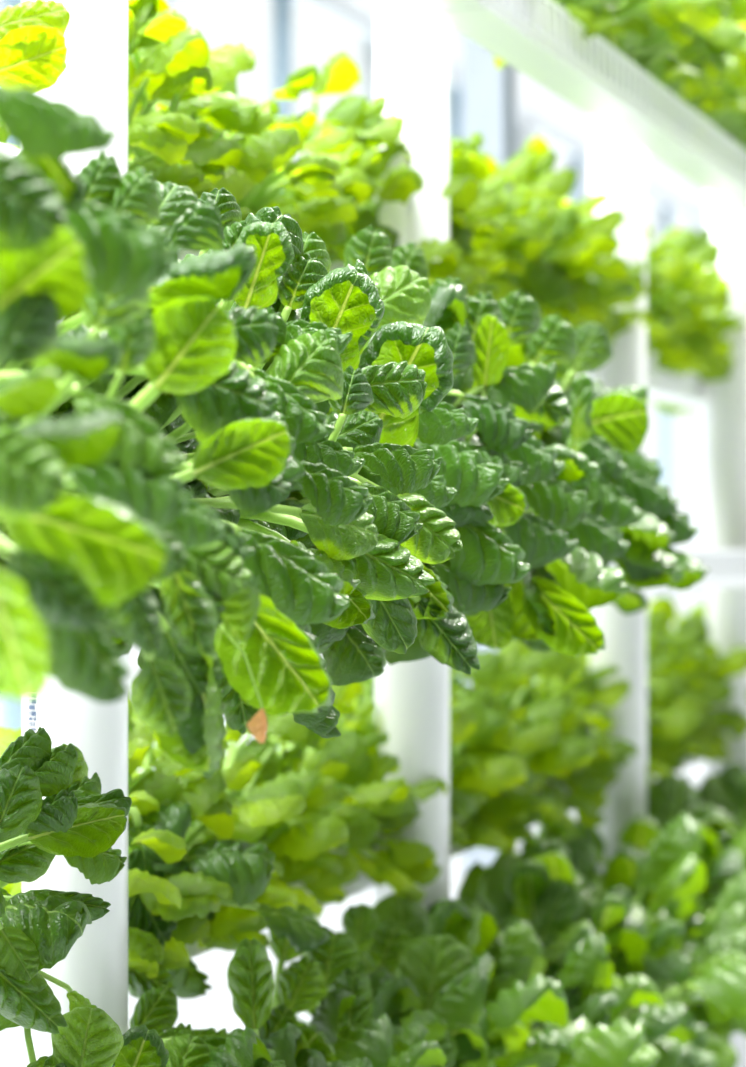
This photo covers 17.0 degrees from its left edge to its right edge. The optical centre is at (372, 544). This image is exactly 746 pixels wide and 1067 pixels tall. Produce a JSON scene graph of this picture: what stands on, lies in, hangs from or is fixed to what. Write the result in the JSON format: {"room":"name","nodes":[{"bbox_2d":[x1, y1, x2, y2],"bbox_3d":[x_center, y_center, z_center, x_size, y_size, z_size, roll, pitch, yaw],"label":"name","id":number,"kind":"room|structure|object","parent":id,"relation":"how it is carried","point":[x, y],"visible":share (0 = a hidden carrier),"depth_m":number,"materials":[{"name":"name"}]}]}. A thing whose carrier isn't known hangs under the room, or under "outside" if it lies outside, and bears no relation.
{"room":"greenhouse","nodes":[
{"label":"greenhouse","id":0,"kind":"room"},
{"bbox_2d":[128,713,305,969],"bbox_3d":[-0.252,0.268,2.539,0.391,0.282,0.485,0,0,11],"label":"plant","id":1,"kind":"object","parent":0,"point":[249,817],"visible":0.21,"depth_m":2.46,"materials":[{"name":"green plant"}]},
{"bbox_2d":[173,978,311,1032],"bbox_3d":[1.649,1.450,12.146,13.000,0.100,28.000,0,0,20],"label":"floor","id":2,"kind":"structure","parent":0,"point":[220,1015],"depth_m":7.39,"materials":[{"name":"white"}]},
{"bbox_2d":[22,0,127,1066],"bbox_3d":[-0.259,0.100,2.171,0.152,2.600,0.152,0,0,20],"label":"post","id":3,"kind":"object","parent":2,"relation":"on","point":[94,80],"visible":0.16,"depth_m":2.13,"materials":[{"name":"white plastic"}]},
{"bbox_2d":[0,143,19,156],"bbox_3d":[-0.449,-0.312,1.909,0.090,0.066,0.994,0,0,20],"label":"tray","id":4,"kind":"object","parent":3,"relation":"attached to","point":[11,150],"visible":0.02,"depth_m":2.16,"materials":[{"name":"white plastic"}]},
{"bbox_2d":[0,0,254,201],"bbox_3d":[-0.277,-0.435,2.419,0.284,0.284,0.451,0,0,24],"label":"plant","id":5,"kind":"object","parent":4,"relation":"in","point":[173,48],"visible":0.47,"depth_m":2.40,"materials":[{"name":"green plant"}]},
{"bbox_2d":[409,0,484,10],"bbox_3d":[-0.025,-0.657,2.571,0.081,0.066,0.724,0,0,20],"label":"tray","id":6,"kind":"object","parent":3,"relation":"attached to","point":[427,5],"visible":1,"depth_m":2.89,"materials":[{"name":"white plastic"}]},
{"bbox_3d":[-0.025,0.733,2.571,0.081,0.066,0.724,0,0,20],"label":"tray","id":7,"kind":"object","parent":3,"relation":"attached to","visible":0},
{"bbox_2d":[258,1004,392,1066],"bbox_3d":[-0.013,0.575,2.293,0.267,0.273,0.396,0,0,20],"label":"plant","id":8,"kind":"object","parent":7,"relation":"on","point":[370,1045],"visible":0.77,"depth_m":2.38,"materials":[{"name":"green plant"}]},
{"bbox_2d":[261,904,446,1066],"bbox_3d":[0.017,0.539,2.506,0.263,0.344,0.416,0,0,7],"label":"plant","id":9,"kind":"object","parent":7,"relation":"in","point":[305,983],"visible":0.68,"depth_m":2.48,"materials":[{"name":"green plant"}]},
{"bbox_2d":[341,898,580,1066],"bbox_3d":[0.116,0.551,2.769,0.322,0.319,0.723,0,0,20],"label":"plant","id":10,"kind":"object","parent":7,"relation":"in","point":[437,978],"visible":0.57,"depth_m":2.70,"materials":[{"name":"green plant"}]},
{"bbox_2d":[280,893,659,1066],"bbox_3d":[0.058,0.556,2.807,0.507,0.318,0.449,0,0,-33],"label":"plant","id":11,"kind":"object","parent":7,"relation":"in","point":[511,1001],"visible":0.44,"depth_m":2.79,"materials":[{"name":"green plant"}]},
{"bbox_3d":[-0.314,0.733,1.755,0.081,0.066,0.994,0,0,20],"label":"tray","id":12,"kind":"object","parent":3,"relation":"attached to","visible":0},
{"bbox_2d":[27,1007,123,1066],"bbox_3d":[-0.223,0.532,1.767,0.251,0.357,0.456,0,0,20],"label":"plant","id":13,"kind":"object","parent":12,"relation":"on","point":[91,1037],"visible":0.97,"depth_m":1.90,"materials":[{"name":"green plant"}]},
{"bbox_2d":[24,970,168,1066],"bbox_3d":[-0.154,0.523,1.974,0.277,0.377,0.428,0,0,8],"label":"plant","id":14,"kind":"object","parent":12,"relation":"in","point":[142,1047],"visible":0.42,"depth_m":2.02,"materials":[{"name":"green plant"}]},
{"bbox_2d":[130,938,285,1066],"bbox_3d":[-0.098,0.531,2.146,0.272,0.360,0.390,0,0,4],"label":"plant","id":15,"kind":"object","parent":12,"relation":"in","point":[249,972],"visible":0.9,"depth_m":2.22,"materials":[{"name":"green plant"}]},
{"bbox_3d":[-0.449,0.386,1.909,0.091,0.066,0.994,0,0,20],"label":"tray","id":16,"kind":"object","parent":3,"relation":"attached to","visible":0},
{"bbox_2d":[0,764,77,1033],"bbox_3d":[-0.321,0.246,1.832,0.245,0.236,0.250,0,0,-35],"label":"plant","id":17,"kind":"object","parent":16,"relation":"in","point":[27,1000],"visible":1,"depth_m":1.86,"materials":[{"name":"green plant"}]},
{"bbox_2d":[0,727,131,1030],"bbox_3d":[-0.293,0.266,1.948,0.214,0.252,0.241,0,0,-20],"label":"plant","id":18,"kind":"object","parent":16,"relation":"in","point":[53,920],"visible":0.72,"depth_m":1.93,"materials":[{"name":"green plant"}]},
{"bbox_2d":[0,693,231,977],"bbox_3d":[-0.279,0.262,2.363,0.296,0.293,0.465,0,0,-3],"label":"plant","id":19,"kind":"object","parent":16,"relation":"in","point":[187,899],"visible":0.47,"depth_m":2.32,"materials":[{"name":"green plant"}]},
{"bbox_3d":[-0.314,0.040,1.755,0.081,0.066,0.994,0,0,20],"label":"tray","id":20,"kind":"object","parent":3,"relation":"attached to","visible":0},
{"bbox_2d":[0,85,180,702],"bbox_3d":[-0.282,-0.102,1.311,0.361,0.371,0.376,0,0,-21],"label":"plant","id":21,"kind":"object","parent":20,"relation":"in","point":[73,553],"visible":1,"depth_m":1.27,"materials":[{"name":"green plant"}]},
{"bbox_2d":[0,283,250,734],"bbox_3d":[-0.264,-0.058,1.464,0.389,0.346,0.309,0,0,-40],"label":"plant","id":22,"kind":"object","parent":20,"relation":"in","point":[185,344],"visible":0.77,"depth_m":1.46,"materials":[{"name":"green plant"}]},
{"bbox_2d":[0,0,331,777],"bbox_3d":[-0.204,-0.115,1.637,0.333,0.530,0.327,0,0,-26],"label":"plant","id":23,"kind":"object","parent":20,"relation":"in","point":[246,448],"visible":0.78,"depth_m":1.61,"materials":[{"name":"green plant"}]},
{"bbox_2d":[26,187,377,738],"bbox_3d":[-0.140,-0.063,1.778,0.342,0.406,0.309,0,0,-33],"label":"plant","id":24,"kind":"object","parent":20,"relation":"in","point":[307,586],"visible":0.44,"depth_m":1.77,"materials":[{"name":"green plant"}]},
{"bbox_2d":[124,206,461,667],"bbox_3d":[-0.094,-0.084,1.970,0.331,0.360,0.284,0,0,-28],"label":"plant","id":25,"kind":"object","parent":20,"relation":"in","point":[412,531],"visible":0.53,"depth_m":1.92,"materials":[{"name":"green plant"}]},
{"bbox_2d":[222,265,508,674],"bbox_3d":[-0.027,-0.066,2.131,0.320,0.352,0.296,0,0,-24],"label":"plant","id":26,"kind":"object","parent":20,"relation":"in","point":[464,477],"visible":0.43,"depth_m":2.10,"materials":[{"name":"green plant"}]},
{"bbox_3d":[-0.025,0.040,2.571,0.081,0.066,0.724,0,0,20],"label":"tray","id":27,"kind":"object","parent":3,"relation":"attached to","visible":0},
{"bbox_2d":[299,226,532,685],"bbox_3d":[0.026,-0.089,2.284,0.296,0.420,0.270,0,0,-31],"label":"plant","id":28,"kind":"object","parent":27,"relation":"in","point":[487,560],"visible":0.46,"depth_m":2.21,"materials":[{"name":"green plant"}]},
{"bbox_2d":[360,242,605,664],"bbox_3d":[0.073,-0.094,2.416,0.300,0.412,0.254,0,0,-21],"label":"plant","id":29,"kind":"object","parent":27,"relation":"in","point":[536,609],"visible":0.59,"depth_m":2.41,"materials":[{"name":"green plant"}]},
{"bbox_2d":[446,290,645,651],"bbox_3d":[0.119,-0.075,2.571,0.373,0.383,0.304,0,0,-38],"label":"plant","id":30,"kind":"object","parent":27,"relation":"in","point":[588,458],"visible":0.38,"depth_m":2.58,"materials":[{"name":"green plant"}]},
{"bbox_2d":[495,315,675,640],"bbox_3d":[0.189,-0.073,2.750,0.336,0.355,0.261,0,0,-30],"label":"plant","id":31,"kind":"object","parent":27,"relation":"in","point":[621,419],"visible":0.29,"depth_m":2.76,"materials":[{"name":"green plant"}]},
{"bbox_2d":[374,0,449,909],"bbox_3d":[0.047,0.100,3.035,0.152,2.600,0.152,0,0,20],"label":"post","id":32,"kind":"object","parent":2,"relation":"on","point":[412,46],"visible":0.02,"depth_m":3.00,"materials":[{"name":"white plastic"}]},
{"bbox_2d":[178,249,343,309],"bbox_3d":[-0.160,-0.312,2.725,0.090,0.066,0.724,0,0,20],"label":"tray","id":33,"kind":"object","parent":32,"relation":"attached to","point":[182,254],"visible":0.02,"depth_m":2.54,"materials":[{"name":"white plastic"}]},
{"bbox_2d":[128,0,301,220],"bbox_3d":[-0.226,-0.419,2.567,0.313,0.250,0.442,0,0,-3],"label":"plant","id":34,"kind":"object","parent":33,"relation":"in","point":[264,153],"visible":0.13,"depth_m":2.52,"materials":[{"name":"green plant"}]},
{"bbox_2d":[130,55,357,263],"bbox_3d":[-0.199,-0.418,2.754,0.354,0.238,0.396,0,0,-4],"label":"plant","id":35,"kind":"object","parent":33,"relation":"in","point":[326,207],"visible":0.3,"depth_m":2.70,"materials":[{"name":"green plant"}]},
{"bbox_2d":[229,95,404,261],"bbox_3d":[-0.105,-0.418,2.914,0.311,0.248,0.438,0,0,39],"label":"plant","id":36,"kind":"object","parent":33,"relation":"in","point":[352,111],"visible":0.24,"depth_m":2.90,"materials":[{"name":"green plant"}]},
{"bbox_2d":[229,50,486,285],"bbox_3d":[-0.024,-0.435,3.075,0.320,0.309,0.455,0,0,14],"label":"plant","id":37,"kind":"object","parent":33,"relation":"in","point":[339,76],"visible":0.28,"depth_m":2.99,"materials":[{"name":"green plant"}]},
{"bbox_2d":[186,848,371,957],"bbox_3d":[-0.160,0.386,2.725,0.090,0.066,0.724,0,0,20],"label":"tray","id":38,"kind":"object","parent":32,"relation":"attached to","point":[362,883],"visible":0.06,"depth_m":2.97,"materials":[{"name":"white plastic"}]},
{"bbox_2d":[128,803,329,998],"bbox_3d":[-0.174,0.338,2.380,0.182,0.196,0.304,0,0,39],"label":"plant","id":39,"kind":"object","parent":38,"relation":"in","point":[248,868],"visible":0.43,"depth_m":2.33,"materials":[{"name":"green plant"}]},
{"bbox_2d":[141,714,348,950],"bbox_3d":[-0.179,0.278,2.681,0.327,0.271,0.458,0,0,11],"label":"plant","id":40,"kind":"object","parent":38,"relation":"in","point":[309,833],"visible":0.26,"depth_m":2.66,"materials":[{"name":"green plant"}]},
{"bbox_2d":[132,726,408,903],"bbox_3d":[-0.122,0.283,2.869,0.407,0.236,0.328,0,0,-44],"label":"plant","id":41,"kind":"object","parent":38,"relation":"in","point":[342,758],"visible":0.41,"depth_m":2.82,"materials":[{"name":"green plant"}]},
{"bbox_2d":[259,682,447,902],"bbox_3d":[-0.047,0.283,3.007,0.272,0.274,0.388,0,0,-2],"label":"plant","id":42,"kind":"object","parent":38,"relation":"in","point":[411,862],"visible":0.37,"depth_m":2.94,"materials":[{"name":"green plant"}]},
{"bbox_2d":[282,678,488,848],"bbox_3d":[-0.020,0.255,3.146,0.318,0.315,0.500,0,0,13],"label":"plant","id":43,"kind":"object","parent":38,"relation":"in","point":[469,715],"visible":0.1,"depth_m":3.13,"materials":[{"name":"green plant"}]},
{"bbox_2d":[372,787,539,886],"bbox_3d":[0.093,0.386,3.441,0.090,0.066,0.784,0,0,20],"label":"tray","id":44,"kind":"object","parent":32,"relation":"attached to","point":[455,850],"visible":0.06,"depth_m":3.39,"materials":[{"name":"white plastic"}]},
{"bbox_2d":[297,649,526,855],"bbox_3d":[0.034,0.264,3.316,0.383,0.318,0.537,0,0,22],"label":"plant","id":45,"kind":"object","parent":44,"relation":"in","point":[486,769],"visible":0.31,"depth_m":3.27,"materials":[{"name":"green plant"}]},
{"bbox_2d":[339,668,559,847],"bbox_3d":[0.083,0.271,3.470,0.375,0.271,0.466,0,0,18],"label":"plant","id":46,"kind":"object","parent":44,"relation":"in","point":[512,811],"visible":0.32,"depth_m":3.39,"materials":[{"name":"green plant"}]},
{"bbox_2d":[450,640,594,851],"bbox_3d":[0.145,0.265,3.613,0.380,0.315,0.532,0,0,19],"label":"plant","id":47,"kind":"object","parent":44,"relation":"in","point":[570,751],"visible":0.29,"depth_m":3.58,"materials":[{"name":"green plant"}]},
{"bbox_2d":[502,666,608,826],"bbox_3d":[0.225,0.285,3.794,0.265,0.267,0.378,0,0,-10],"label":"plant","id":48,"kind":"object","parent":44,"relation":"in","point":[587,796],"visible":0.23,"depth_m":3.73,"materials":[{"name":"green plant"}]},
{"bbox_2d":[428,0,645,119],"bbox_3d":[0.229,-0.657,3.287,0.081,0.066,0.784,0,0,20],"label":"tray","id":49,"kind":"object","parent":32,"relation":"attached to","point":[540,39],"visible":0.96,"depth_m":3.25,"materials":[{"name":"white plastic"}]},
{"bbox_2d":[562,0,745,49],"bbox_3d":[0.367,-0.791,3.457,0.307,0.246,0.474,0,0,14],"label":"plant","id":50,"kind":"object","parent":49,"relation":"in","point":[730,36],"visible":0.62,"depth_m":3.35,"materials":[{"name":"green plant"}]},
{"bbox_2d":[584,0,745,79],"bbox_3d":[0.377,-0.790,3.609,0.380,0.261,0.466,0,0,-20],"label":"plant","id":51,"kind":"object","parent":49,"relation":"on","point":[683,33],"visible":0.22,"depth_m":3.55,"materials":[{"name":"green plant"}]},
{"bbox_2d":[607,562,642,592],"bbox_3d":[0.229,0.040,3.287,0.081,0.066,0.784,0,0,20],"label":"tray","id":52,"kind":"object","parent":32,"relation":"attached to","point":[611,564],"visible":0.04,"depth_m":3.46,"materials":[{"name":"white plastic"}]},
{"bbox_2d":[554,379,669,613],"bbox_3d":[0.234,-0.061,3.062,0.221,0.318,0.391,0,0,14],"label":"plant","id":53,"kind":"object","parent":52,"relation":"in","point":[634,601],"visible":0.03,"depth_m":3.19,"materials":[{"name":"green plant"}]},
{"bbox_2d":[522,322,709,650],"bbox_3d":[0.233,-0.073,2.897,0.284,0.376,0.338,0,0,-27],"label":"plant","id":54,"kind":"object","parent":52,"relation":"in","point":[639,483],"visible":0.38,"depth_m":2.89,"materials":[{"name":"green plant"}]},
{"bbox_3d":[0.229,0.733,3.287,0.081,0.066,0.784,0,0,20],"label":"tray","id":55,"kind":"object","parent":32,"relation":"attached to","visible":0},
{"bbox_2d":[391,903,680,1066],"bbox_3d":[0.071,0.580,2.969,0.479,0.304,0.496,0,0,35],"label":"plant","id":56,"kind":"object","parent":55,"relation":"on","point":[585,959],"visible":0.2,"depth_m":2.94,"materials":[{"name":"green plant"}]},
{"bbox_2d":[524,878,673,1048],"bbox_3d":[0.200,0.580,3.107,0.428,0.318,0.494,0,0,-38],"label":"plant","id":57,"kind":"object","parent":55,"relation":"in","point":[553,924],"visible":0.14,"depth_m":3.14,"materials":[{"name":"green plant"}]},
{"bbox_2d":[457,839,745,1030],"bbox_3d":[0.250,0.550,3.252,0.527,0.330,0.466,0,0,7],"label":"plant","id":58,"kind":"object","parent":55,"relation":"in","point":[520,879],"visible":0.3,"depth_m":3.19,"materials":[{"name":"green plant"}]},
{"bbox_2d":[496,852,716,1066],"bbox_3d":[0.266,0.584,3.342,0.394,0.315,0.450,0,0,-32],"label":"plant","id":59,"kind":"object","parent":55,"relation":"in","point":[637,953],"visible":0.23,"depth_m":3.31,"materials":[{"name":"green plant"}]},
{"bbox_2d":[495,814,745,1066],"bbox_3d":[0.308,0.568,3.515,0.559,0.387,0.489,0,0,25],"label":"plant","id":60,"kind":"object","parent":55,"relation":"in","point":[672,868],"visible":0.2,"depth_m":3.47,"materials":[{"name":"green plant"}]},
{"bbox_2d":[536,790,745,1024],"bbox_3d":[0.343,0.554,3.705,0.516,0.383,0.595,0,0,15],"label":"plant","id":61,"kind":"object","parent":55,"relation":"in","point":[733,917],"visible":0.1,"depth_m":3.65,"materials":[{"name":"green plant"}]},
{"bbox_3d":[0.093,-0.312,3.441,0.091,0.066,0.784,0,0,20],"label":"tray","id":62,"kind":"object","parent":32,"relation":"attached to","visible":0},
{"bbox_2d":[288,123,505,296],"bbox_3d":[-0.025,-0.419,3.234,0.357,0.240,0.400,0,0,-15],"label":"plant","id":63,"kind":"object","parent":62,"relation":"in","point":[485,230],"visible":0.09,"depth_m":3.18,"materials":[{"name":"green plant"}]},
{"bbox_2d":[450,132,544,302],"bbox_3d":[0.090,-0.441,3.413,0.281,0.275,0.374,0,0,35],"label":"plant","id":64,"kind":"object","parent":62,"relation":"in","point":[472,163],"visible":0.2,"depth_m":3.35,"materials":[{"name":"green plant"}]},
{"bbox_2d":[486,150,576,319],"bbox_3d":[0.118,-0.433,3.552,0.516,0.292,0.366,0,0,-44],"label":"plant","id":65,"kind":"object","parent":62,"relation":"in","point":[524,167],"visible":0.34,"depth_m":3.54,"materials":[{"name":"green plant"}]},
{"bbox_2d":[481,151,610,328],"bbox_3d":[0.194,-0.429,3.723,0.300,0.289,0.426,0,0,26],"label":"plant","id":66,"kind":"object","parent":62,"relation":"in","point":[576,308],"visible":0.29,"depth_m":3.68,"materials":[{"name":"green plant"}]},
{"bbox_2d":[462,35,515,879],"bbox_3d":[0.297,-0.250,6.400,0.200,3.300,0.200,0,0,20],"label":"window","id":67,"kind":"structure","parent":2,"relation":"on","point":[488,92],"depth_m":6.35,"materials":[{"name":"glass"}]},
{"bbox_2d":[589,116,646,872],"bbox_3d":[0.393,0.100,4.011,0.152,2.600,0.152,0,0,20],"label":"post","id":68,"kind":"object","parent":2,"relation":"on","point":[617,167],"visible":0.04,"depth_m":3.97,"materials":[{"name":"white plastic"}]},
{"bbox_2d":[550,775,573,811],"bbox_3d":[0.322,0.386,4.087,0.090,0.066,0.574,0,0,20],"label":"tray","id":69,"kind":"object","parent":68,"relation":"attached to","point":[551,781],"visible":0.03,"depth_m":3.88,"materials":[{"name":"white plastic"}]},
{"bbox_2d":[518,660,637,790],"bbox_3d":[0.259,0.258,3.926,0.307,0.305,0.484,0,0,0],"label":"plant","id":70,"kind":"object","parent":69,"relation":"in","point":[585,690],"visible":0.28,"depth_m":3.90,"materials":[{"name":"green plant"}]},
{"bbox_2d":[526,662,660,733],"bbox_3d":[0.338,0.266,4.133,0.267,0.268,0.350,0,0,-1],"label":"plant","id":71,"kind":"object","parent":69,"relation":"in","point":[652,719],"visible":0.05,"depth_m":4.09,"materials":[{"name":"green plant"}]},
{"bbox_2d":[584,631,701,787],"bbox_3d":[0.376,0.268,4.276,0.365,0.303,0.511,0,0,2],"label":"plant","id":72,"kind":"object","parent":69,"relation":"in","point":[675,721],"visible":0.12,"depth_m":4.26,"materials":[{"name":"green plant"}]},
{"bbox_2d":[596,72,725,174],"bbox_3d":[0.458,-0.657,3.933,0.081,0.066,0.574,0,0,20],"label":"tray","id":73,"kind":"object","parent":68,"relation":"attached to","point":[669,129],"visible":0.84,"depth_m":3.90,"materials":[{"name":"white plastic"}]},
{"bbox_2d":[494,8,745,82],"bbox_3d":[0.419,-0.793,3.723,0.390,0.269,0.479,0,0,16],"label":"plant","id":74,"kind":"object","parent":73,"relation":"in","point":[717,64],"visible":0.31,"depth_m":3.60,"materials":[{"name":"green plant"}]},
{"bbox_2d":[643,15,745,95],"bbox_3d":[0.527,-0.793,3.900,0.311,0.249,0.480,0,0,1],"label":"plant","id":75,"kind":"object","parent":73,"relation":"in","point":[676,79],"visible":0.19,"depth_m":3.74,"materials":[{"name":"green plant"}]},
{"bbox_2d":[678,50,745,112],"bbox_3d":[0.570,-0.793,4.045,0.312,0.250,0.482,0,0,-1],"label":"plant","id":76,"kind":"object","parent":73,"relation":"in","point":[723,101],"visible":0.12,"depth_m":3.89,"materials":[{"name":"green plant"}]},
{"bbox_2d":[683,70,745,128],"bbox_3d":[0.589,-0.796,4.190,0.399,0.275,0.490,0,0,-23],"label":"plant","id":77,"kind":"object","parent":73,"relation":"in","point":[713,117],"visible":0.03,"depth_m":4.15,"materials":[{"name":"green plant"}]},
{"bbox_2d":[643,549,725,594],"bbox_3d":[0.458,0.040,3.933,0.081,0.066,0.574,0,0,20],"label":"tray","id":78,"kind":"object","parent":68,"relation":"attached to","point":[713,559],"visible":0.36,"depth_m":4.07,"materials":[{"name":"white plastic"}]},
{"bbox_2d":[686,994,704,996],"bbox_3d":[0.458,0.733,3.933,0.081,0.066,0.574,0,0,20],"label":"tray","id":79,"kind":"object","parent":68,"relation":"attached to","point":[695,995],"visible":0.02,"depth_m":4.00,"materials":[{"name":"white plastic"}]},
{"bbox_2d":[535,772,745,1043],"bbox_3d":[0.482,0.566,3.936,0.496,0.393,0.567,0,0,14],"label":"plant","id":80,"kind":"object","parent":79,"relation":"in","point":[670,796],"visible":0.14,"depth_m":3.92,"materials":[{"name":"green plant"}]},
{"bbox_2d":[591,846,745,1029],"bbox_3d":[0.430,0.593,3.840,0.365,0.292,0.417,0,0,13],"label":"plant","id":81,"kind":"object","parent":79,"relation":"in","point":[620,870],"visible":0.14,"depth_m":3.74,"materials":[{"name":"green plant"}]},
{"bbox_2d":[690,803,737,978],"bbox_3d":[0.490,0.574,4.125,0.520,0.318,0.502,0,0,22],"label":"plant","id":82,"kind":"object","parent":79,"relation":"in","point":[706,821],"visible":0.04,"depth_m":4.03,"materials":[{"name":"green plant"}]},
{"bbox_3d":[0.322,-0.312,4.087,0.091,0.066,0.574,0,0,20],"label":"tray","id":83,"kind":"object","parent":68,"relation":"attached to","visible":0},
{"bbox_2d":[500,135,644,331],"bbox_3d":[0.237,-0.455,3.838,0.342,0.342,0.542,0,0,-10],"label":"plant","id":84,"kind":"object","parent":83,"relation":"in","point":[617,284],"visible":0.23,"depth_m":3.82,"materials":[{"name":"green plant"}]},
{"bbox_2d":[503,247,649,343],"bbox_3d":[0.244,-0.419,4.010,0.357,0.240,0.400,0,0,-13],"label":"plant","id":85,"kind":"object","parent":83,"relation":"in","point":[624,317],"visible":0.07,"depth_m":3.94,"materials":[{"name":"green plant"}]},
{"bbox_2d":[508,214,721,374],"bbox_3d":[0.457,-0.438,4.495,0.385,0.307,0.543,0,0,40],"label":"plant","id":86,"kind":"object","parent":83,"relation":"in","point":[698,249],"visible":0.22,"depth_m":4.46,"materials":[{"name":"green plant"}]},
{"bbox_2d":[561,197,671,356],"bbox_3d":[0.339,-0.447,4.199,0.297,0.292,0.397,0,0,-13],"label":"plant","id":87,"kind":"object","parent":83,"relation":"in","point":[656,330],"visible":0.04,"depth_m":4.13,"materials":[{"name":"green plant"}]},
{"bbox_2d":[647,242,693,356],"bbox_3d":[0.400,-0.441,4.311,0.300,0.300,0.476,0,0,15],"label":"plant","id":88,"kind":"object","parent":83,"relation":"in","point":[674,269],"visible":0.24,"depth_m":4.27,"materials":[{"name":"green plant"}]},
{"bbox_2d":[706,191,745,1066],"bbox_3d":[0.694,0.100,4.862,0.152,2.600,0.152,0,0,20],"label":"post","id":89,"kind":"object","parent":2,"relation":"on","point":[725,399],"visible":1,"depth_m":4.82,"materials":[{"name":"white plastic"}]},
{"bbox_2d":[650,736,701,778],"bbox_3d":[0.536,0.386,4.690,0.090,0.066,0.694,0,0,20],"label":"tray","id":90,"kind":"object","parent":89,"relation":"attached to","point":[689,760],"visible":0.02,"depth_m":4.75,"materials":[{"name":"white plastic"}]},
{"bbox_2d":[550,654,701,773],"bbox_3d":[0.424,0.282,4.447,0.331,0.239,0.411,0,0,16],"label":"plant","id":91,"kind":"object","parent":90,"relation":"in","point":[670,751],"visible":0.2,"depth_m":4.37,"materials":[{"name":"green plant"}]},
{"bbox_2d":[651,618,728,761],"bbox_3d":[0.599,0.277,4.914,0.332,0.275,0.465,0,0,5],"label":"plant","id":92,"kind":"object","parent":90,"relation":"in","point":[724,752],"visible":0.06,"depth_m":4.76,"materials":[{"name":"green plant"}]},
{"bbox_2d":[647,595,745,747],"bbox_3d":[0.538,0.254,4.747,0.320,0.318,0.504,0,0,38],"label":"plant","id":93,"kind":"object","parent":90,"relation":"in","point":[727,665],"visible":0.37,"depth_m":4.71,"materials":[{"name":"green plant"}]},
{"bbox_2d":[647,351,705,405],"bbox_3d":[0.536,-0.312,4.690,0.090,0.066,0.694,0,0,20],"label":"tray","id":94,"kind":"object","parent":89,"relation":"attached to","point":[663,386],"visible":0.25,"depth_m":4.67,"materials":[{"name":"white plastic"}]},
{"bbox_2d":[647,258,731,381],"bbox_3d":[0.470,-0.427,4.688,0.394,0.265,0.441,0,0,6],"label":"plant","id":95,"kind":"object","parent":94,"relation":"in","point":[717,306],"visible":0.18,"depth_m":4.58,"materials":[{"name":"green plant"}]},
{"bbox_2d":[659,256,745,380],"bbox_3d":[0.588,-0.435,4.845,0.264,0.259,0.352,0,0,7],"label":"plant","id":96,"kind":"object","parent":94,"relation":"in","point":[717,285],"visible":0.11,"depth_m":4.78,"materials":[{"name":"green plant"}]},
{"bbox_2d":[682,134,745,215],"bbox_3d":[0.671,-0.657,4.536,0.081,0.066,0.694,0,0,20],"label":"tray","id":97,"kind":"object","parent":89,"relation":"attached to","point":[729,186],"visible":0.7,"depth_m":4.32,"materials":[{"name":"white plastic"}]},
{"bbox_2d":[718,94,745,139],"bbox_3d":[0.638,-0.785,4.316,0.361,0.248,0.443,0,0,-5],"label":"plant","id":98,"kind":"object","parent":97,"relation":"in","point":[735,130],"visible":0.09,"depth_m":4.29,"materials":[{"name":"green plant"}]},
{"bbox_2d":[723,549,745,587],"bbox_3d":[0.671,0.040,4.536,0.081,0.066,0.694,0,0,20],"label":"tray","id":99,"kind":"object","parent":89,"relation":"attached to","point":[735,559],"visible":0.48,"depth_m":4.27,"materials":[{"name":"white plastic"}]},
{"bbox_3d":[0.671,0.733,4.536,0.081,0.066,0.694,0,0,20],"label":"tray","id":100,"kind":"object","parent":89,"relation":"attached to","visible":0},
{"bbox_2d":[692,762,745,816],"bbox_3d":[0.681,0.555,4.525,0.512,0.321,0.453,0,0,-19],"label":"plant","id":101,"kind":"object","parent":100,"relation":"in","point":[726,791],"visible":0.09,"depth_m":4.49,"materials":[{"name":"green plant"}]},
{"bbox_2d":[0,760,705,1066],"bbox_3d":[1.274,1.125,12.809,0.150,0.550,19.000,0,0,20],"label":"channel","id":102,"kind":"structure","parent":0,"point":[214,963],"depth_m":7.68,"materials":[{"name":"white plastic"}]},
{"bbox_2d":[0,0,178,771],"bbox_3d":[-0.932,-0.525,6.536,0.080,2.750,1.900,0,0,20],"label":"window","id":103,"kind":"structure","parent":102,"relation":"in","point":[10,708],"depth_m":6.51,"materials":[{"name":"clear glass"}]},
{"bbox_2d":[179,0,373,824],"bbox_3d":[-0.297,-0.525,8.327,0.080,2.750,1.900,0,0,20],"label":"window","id":104,"kind":"structure","parent":102,"relation":"in","point":[284,37],"depth_m":8.31,"materials":[{"name":"clear glass"}]},
{"bbox_2d":[450,66,529,680],"bbox_3d":[0.337,-0.525,10.118,0.080,2.750,1.900,0,0,20],"label":"window","id":105,"kind":"structure","parent":102,"relation":"in","point":[522,116],"depth_m":10.10,"materials":[{"name":"clear glass"}]},
{"bbox_2d":[530,113,588,682],"bbox_3d":[0.971,-0.525,11.909,0.080,2.750,1.900,0,0,20],"label":"window","id":106,"kind":"structure","parent":102,"relation":"in","point":[571,154],"depth_m":11.72,"materials":[{"name":"clear glass"}]},
{"bbox_2d":[647,183,705,665],"bbox_3d":[1.605,-0.525,13.700,0.080,2.750,1.900,0,0,20],"label":"window","id":107,"kind":"structure","parent":102,"relation":"in","point":[677,441],"depth_m":14.04,"materials":[{"name":"clear glass"}]},
{"bbox_2d":[340,0,705,216],"bbox_3d":[1.274,-2.050,12.809,0.150,0.300,19.000,0,0,20],"label":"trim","id":108,"kind":"structure","parent":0,"point":[531,96],"depth_m":11.46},
{"bbox_2d":[554,0,728,39],"bbox_3d":[0.269,-0.794,3.317,0.392,0.270,0.481,0,0,-16],"label":"plant","id":109,"kind":"object","parent":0,"point":[699,14],"visible":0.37,"depth_m":3.21,"materials":[{"name":"green plant"}]},
{"bbox_2d":[647,611,732,762],"bbox_3d":[0.520,0.262,4.611,0.278,0.280,0.365,0,0,34],"label":"plant","id":110,"kind":"object","parent":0,"point":[713,693],"visible":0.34,"depth_m":4.60,"materials":[{"name":"green plant"}]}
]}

